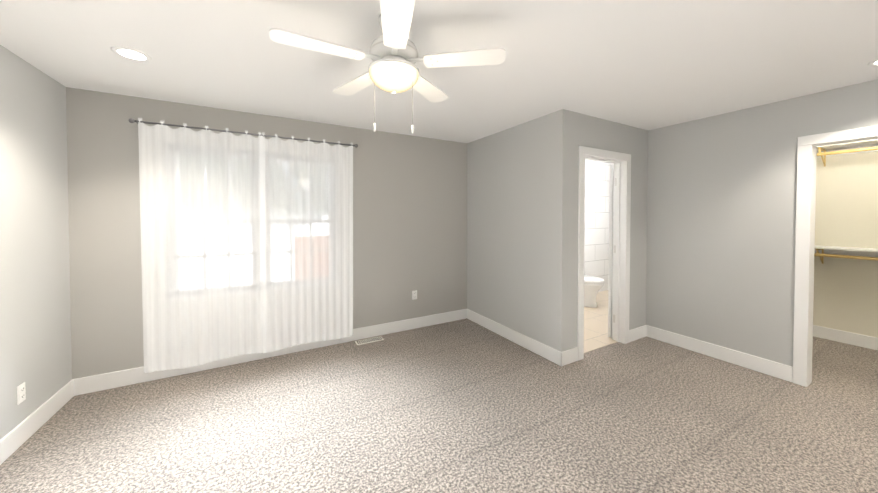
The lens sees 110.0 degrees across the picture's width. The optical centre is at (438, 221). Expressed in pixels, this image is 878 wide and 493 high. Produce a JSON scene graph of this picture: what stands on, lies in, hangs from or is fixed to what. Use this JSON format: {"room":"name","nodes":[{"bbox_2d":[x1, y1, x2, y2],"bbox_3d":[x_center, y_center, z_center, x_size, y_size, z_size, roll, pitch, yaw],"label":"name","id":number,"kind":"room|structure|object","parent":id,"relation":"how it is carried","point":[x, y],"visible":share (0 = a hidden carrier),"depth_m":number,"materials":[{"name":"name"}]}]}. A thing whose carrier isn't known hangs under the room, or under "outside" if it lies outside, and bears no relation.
{"room":"empty bedroom","nodes":[
{"label":"empty bedroom","id":0,"kind":"room"},
{"bbox_2d":[0,45,71,439],"bbox_3d":[-1.532,0.214,-0.157,0.120,2.440,6.104,-1,1,-29],"label":"wall","id":1,"kind":"structure","parent":0,"point":[35,334],"depth_m":2.04,"materials":[{"name":"grey paint"}]},
{"bbox_2d":[17,382,25,404],"bbox_3d":[-2.629,1.083,1.938,0.010,0.115,0.070,-1,1,-29],"label":"electrical outlet","id":2,"kind":"object","parent":1,"relation":"attached to","point":[21,392],"visible":1,"depth_m":1.93,"materials":[{"name":"white plastic"}]},
{"bbox_2d":[0,379,75,464],"bbox_3d":[-1.473,1.366,-0.104,0.015,0.135,5.864,-1,1,-29],"label":"baseboard","id":3,"kind":"structure","parent":1,"relation":"attached to","point":[12,441],"depth_m":2.03,"materials":[{"name":"white wood"}]},
{"bbox_2d":[66,87,610,378],"bbox_3d":[0.658,0.133,4.510,8.518,2.440,0.121,-1,1,-29],"label":"wall","id":4,"kind":"structure","parent":0,"point":[409,214],"depth_m":3.37,"materials":[{"name":"grey paint"}]},
{"bbox_2d":[129,118,357,372],"bbox_3d":[-1.742,0.214,3.030,1.881,2.162,0.104,-1,1,-29],"label":"curtain","id":5,"kind":"object","parent":4,"relation":"attached to","point":[246,242],"visible":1,"depth_m":2.91,"materials":[{"name":"white fabric"}]},
{"bbox_2d":[76,309,467,395],"bbox_3d":[-1.245,1.305,3.380,3.773,0.135,0.015,-1,1,-29],"label":"baseboard","id":6,"kind":"structure","parent":4,"relation":"attached to","point":[89,384],"depth_m":3.02,"materials":[{"name":"white wood"}]},
{"bbox_2d":[412,290,416,299],"bbox_3d":[-0.309,0.936,3.905,0.070,0.115,0.010,-1,1,-29],"label":"electrical outlet","id":7,"kind":"object","parent":4,"relation":"attached to","point":[414,295],"visible":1,"depth_m":3.90,"materials":[{"name":"white plastic"}]},
{"bbox_2d":[0,318,877,492],"bbox_3d":[2.126,1.448,1.926,8.518,0.100,6.104,-1,1,-29],"label":"floor carpet","id":8,"kind":"object","parent":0,"point":[466,405],"visible":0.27,"depth_m":2.09,"materials":[{"name":"beige carpet"}]},
{"bbox_2d":[355,336,383,344],"bbox_3d":[-0.795,1.366,3.523,0.310,0.008,0.115,-1,1,-29],"label":"air vent register","id":9,"kind":"object","parent":8,"relation":"on","point":[369,340],"visible":1,"depth_m":3.52,"materials":[{"name":"white paint"}]},
{"bbox_2d":[0,0,877,163],"bbox_3d":[2.126,-1.102,1.881,8.518,0.120,6.104,-1,1,-29],"label":"ceiling","id":10,"kind":"structure","parent":0,"point":[648,64],"depth_m":1.93,"materials":[{"name":"white paint"}]},
{"bbox_2d":[110,46,151,61],"bbox_3d":[-1.913,-1.040,1.916,0.184,0.007,0.184,-1,1,-29],"label":"recessed light","id":11,"kind":"object","parent":10,"relation":"in","point":[131,54],"visible":1,"depth_m":1.91,"materials":[{"name":"white plastic"}]},
{"bbox_2d":[269,0,505,133],"bbox_3d":[-0.269,-0.743,1.577,1.053,0.586,1.093,-1,1,-29],"label":"fan","id":12,"kind":"object","parent":10,"relation":"hanging from","point":[392,54],"visible":1,"depth_m":1.50,"materials":[{"name":"white"}]},
{"bbox_2d":[867,59,877,66],"bbox_3d":[2.909,-1.041,1.977,0.184,0.007,0.184,-1,1,-29],"label":"recessed light","id":13,"kind":"object","parent":10,"relation":"in","point":[873,63],"visible":1,"depth_m":2.03,"materials":[{"name":"white plastic"}]},
{"bbox_2d":[467,109,566,351],"bbox_3d":[0.834,0.148,3.636,0.120,2.440,1.577,-1,1,-29],"label":"wall","id":14,"kind":"structure","parent":0,"point":[516,219],"depth_m":3.38,"materials":[{"name":"grey paint"}]},
{"bbox_2d":[468,309,563,365],"bbox_3d":[0.789,1.301,3.597,0.015,0.135,1.548,-1,1,-29],"label":"baseboard","id":15,"kind":"structure","parent":14,"relation":"attached to","point":[556,356],"depth_m":3.39,"materials":[{"name":"white wood"}]},
{"bbox_2d":[584,290,616,352],"bbox_3d":[2.791,1.395,4.864,4.475,0.104,1.637,-1,1,-29],"label":"floor","id":16,"kind":"structure","parent":0,"point":[596,328],"depth_m":4.01,"materials":[{"name":"tile"}]},
{"bbox_2d":[584,275,604,307],"bbox_3d":[2.335,0.957,4.989,0.430,0.775,0.687,-1,1,-29],"label":"toilet","id":17,"kind":"object","parent":16,"relation":"on","point":[593,285],"visible":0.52,"depth_m":4.78,"materials":[{"name":"white ceramic"}]},
{"bbox_2d":[566,110,647,349],"bbox_3d":[3.167,0.140,4.114,4.535,2.440,0.120,-1,1,-29],"label":"wall","id":18,"kind":"structure","parent":0,"point":[591,131],"depth_m":3.29,"materials":[{"name":"grey paint"}]},
{"bbox_2d":[577,146,630,360],"bbox_3d":[1.725,0.314,3.304,0.883,2.119,0.156,-1,1,-29],"label":"door frame","id":19,"kind":"structure","parent":18,"relation":"attached to","point":[621,162],"depth_m":3.43,"materials":[{"name":"white wood"}]},
{"bbox_2d":[608,164,612,336],"bbox_3d":[2.262,0.341,3.835,0.711,2.023,0.210,-1,1,-29],"label":"bathroom door","id":20,"kind":"structure","parent":18,"relation":"in","point":[610,252],"depth_m":3.58,"materials":[{"name":"white wood"}]},
{"bbox_2d":[629,325,647,341],"bbox_3d":[2.301,1.302,3.569,0.363,0.135,0.015,-1,1,-29],"label":"baseboard","id":21,"kind":"structure","parent":18,"relation":"attached to","point":[642,331],"depth_m":3.57,"materials":[{"name":"white wood"}]},
{"bbox_2d":[646,79,877,366],"bbox_3d":[3.575,0.179,1.815,0.120,2.440,4.287,-1,1,-29],"label":"wall","id":22,"kind":"structure","parent":0,"point":[721,213],"depth_m":2.97,"materials":[{"name":"grey paint"}]},
{"bbox_2d":[648,325,792,381],"bbox_3d":[2.753,1.309,3.156,0.015,0.135,1.178,-1,1,-29],"label":"baseboard","id":23,"kind":"structure","parent":22,"relation":"attached to","point":[772,368],"depth_m":3.02,"materials":[{"name":"white wood"}]},
{"bbox_2d":[793,125,877,386],"bbox_3d":[3.337,0.343,2.239,0.156,2.099,0.963,-1,1,-29],"label":"door frame","id":24,"kind":"structure","parent":22,"relation":"attached to","point":[808,145],"depth_m":2.58,"materials":[{"name":"white wood"}]},
{"bbox_2d":[813,151,877,337],"bbox_3d":[5.083,0.165,2.664,0.120,2.440,4.287,-1,1,-29],"label":"wall","id":25,"kind":"structure","parent":0,"point":[846,289],"depth_m":3.43,"materials":[{"name":"white paint"}]},
{"bbox_2d":[813,325,877,349],"bbox_3d":[4.644,1.306,3.326,0.015,0.135,2.737,-1,1,-29],"label":"baseboard","id":26,"kind":"structure","parent":25,"relation":"attached to","point":[860,340],"depth_m":3.44,"materials":[{"name":"white wood"}]},
{"bbox_2d":[814,139,877,263],"bbox_3d":[4.510,-0.170,3.225,0.319,1.339,2.733,-1,1,-29],"label":"closet shelf","id":27,"kind":"object","parent":25,"relation":"attached to","point":[845,149],"visible":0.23,"depth_m":3.35,"materials":[{"name":"white wood"}]}
]}

